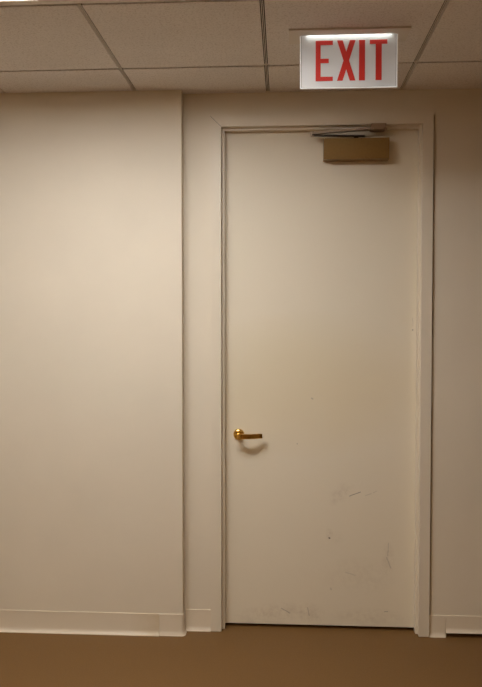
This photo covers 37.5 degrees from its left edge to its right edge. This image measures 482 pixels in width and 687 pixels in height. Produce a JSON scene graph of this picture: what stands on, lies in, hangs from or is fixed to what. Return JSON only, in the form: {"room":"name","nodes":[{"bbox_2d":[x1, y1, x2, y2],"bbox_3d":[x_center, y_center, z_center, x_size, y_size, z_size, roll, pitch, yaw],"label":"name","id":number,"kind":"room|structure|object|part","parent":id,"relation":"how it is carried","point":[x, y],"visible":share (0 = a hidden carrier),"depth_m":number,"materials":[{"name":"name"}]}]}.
{"room":"office corridor","nodes":[
{"label":"office corridor","id":0,"kind":"room"},
{"bbox_2d":[0,89,183,627],"bbox_3d":[-1.405,0.048,3.484,2.284,2.629,0.260,0,2,3],"label":"wall","id":1,"kind":"structure","parent":0,"point":[92,239],"depth_m":3.31,"materials":[{"name":"paint"}]},
{"bbox_2d":[0,609,210,636],"bbox_3d":[-1.349,1.315,3.412,2.410,0.100,0.080,0,2,3],"label":"baseboard","id":2,"kind":"structure","parent":1,"relation":"attached to","point":[11,621],"depth_m":3.35,"materials":[{"name":"plastic"}]},
{"bbox_2d":[0,0,481,93],"bbox_3d":[-0.157,-1.150,0.694,5.100,0.150,5.200,0,2,3],"label":"ceiling","id":3,"kind":"structure","parent":0,"point":[190,46],"depth_m":2.71,"materials":[{"name":"tile"}]},
{"bbox_2d":[0,0,187,5],"bbox_3d":[-0.559,-1.147,2.062,1.201,0.055,0.592,0,2,3],"label":"ceiling light","id":4,"kind":"object","parent":3,"relation":"attached to","point":[2,2],"visible":1,"depth_m":2.34,"materials":[{"name":"white metal"}]},
{"bbox_2d":[289,26,410,88],"bbox_3d":[0.395,-1.041,2.620,0.436,0.195,0.124,0,2,3],"label":"exit sign","id":5,"kind":"object","parent":3,"relation":"hanging from","point":[330,58],"visible":1,"depth_m":2.62,"materials":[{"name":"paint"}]},
{"bbox_3d":[0.396,-1.043,2.620,0.345,0.190,0.006,0,2,3],"label":"panel","id":6,"kind":"part","parent":5,"relation":"part of","materials":[{"name":"white plastic"}]},
{"bbox_2d":[0,623,481,686],"bbox_3d":[-0.148,1.498,0.932,5.100,0.100,5.500,0,2,3],"label":"floor","id":7,"kind":"structure","parent":0,"point":[241,654],"depth_m":3.09,"materials":[{"name":"carpet"}]},
{"bbox_2d":[183,88,481,634],"bbox_3d":[1.140,0.053,3.324,2.816,2.629,0.120,0,2,3],"label":"wall","id":8,"kind":"structure","parent":0,"point":[456,377],"depth_m":3.29,"materials":[{"name":"paint"}]},
{"bbox_2d":[225,123,417,626],"bbox_3d":[0.372,0.173,3.343,0.909,2.355,0.128,0,2,3],"label":"door","id":9,"kind":"structure","parent":8,"relation":"in","point":[321,226],"depth_m":3.36,"materials":[{"name":"paint"}]},
{"bbox_3d":[-0.010,0.434,3.387,0.054,0.054,0.014,0,2,3],"label":"handle","id":10,"kind":"part","parent":9,"relation":"part of","materials":[{"name":"gold metal"}]},
{"bbox_3d":[0.036,0.436,3.334,0.128,0.025,0.027,0,2,-3],"label":"lever","id":11,"kind":"part","parent":9,"relation":"part of","materials":[{"name":"gold metal"}]},
{"bbox_3d":[0.446,-0.952,3.252,0.241,0.010,0.026,0,2,3],"label":"closer arm","id":12,"kind":"part","parent":9,"relation":"part of","materials":[{"name":"metal"}]},
{"bbox_3d":[0.469,-0.973,3.250,0.301,0.028,0.022,0,2,3],"label":"closer arm","id":13,"kind":"part","parent":9,"relation":"part of","materials":[{"name":"metal"}]},
{"bbox_2d":[210,112,433,636],"bbox_3d":[0.370,0.155,3.355,1.022,2.420,0.115,0,2,3],"label":"door frame","id":14,"kind":"structure","parent":8,"relation":"attached to","point":[423,122],"depth_m":3.30,"materials":[{"name":"paint"}]},
{"bbox_2d":[429,615,445,637],"bbox_3d":[0.916,1.319,3.310,0.076,0.100,0.016,0,2,3],"label":"baseboard","id":15,"kind":"structure","parent":8,"relation":"attached to","point":[436,622],"depth_m":3.31,"materials":[{"name":"plastic"}]},
{"bbox_2d":[446,615,481,633],"bbox_3d":[1.748,1.310,3.261,1.589,0.078,0.015,0,2,3],"label":"baseboard","id":16,"kind":"structure","parent":8,"relation":"attached to","point":[454,624],"depth_m":3.31,"materials":[{"name":"plastic"}]}
]}

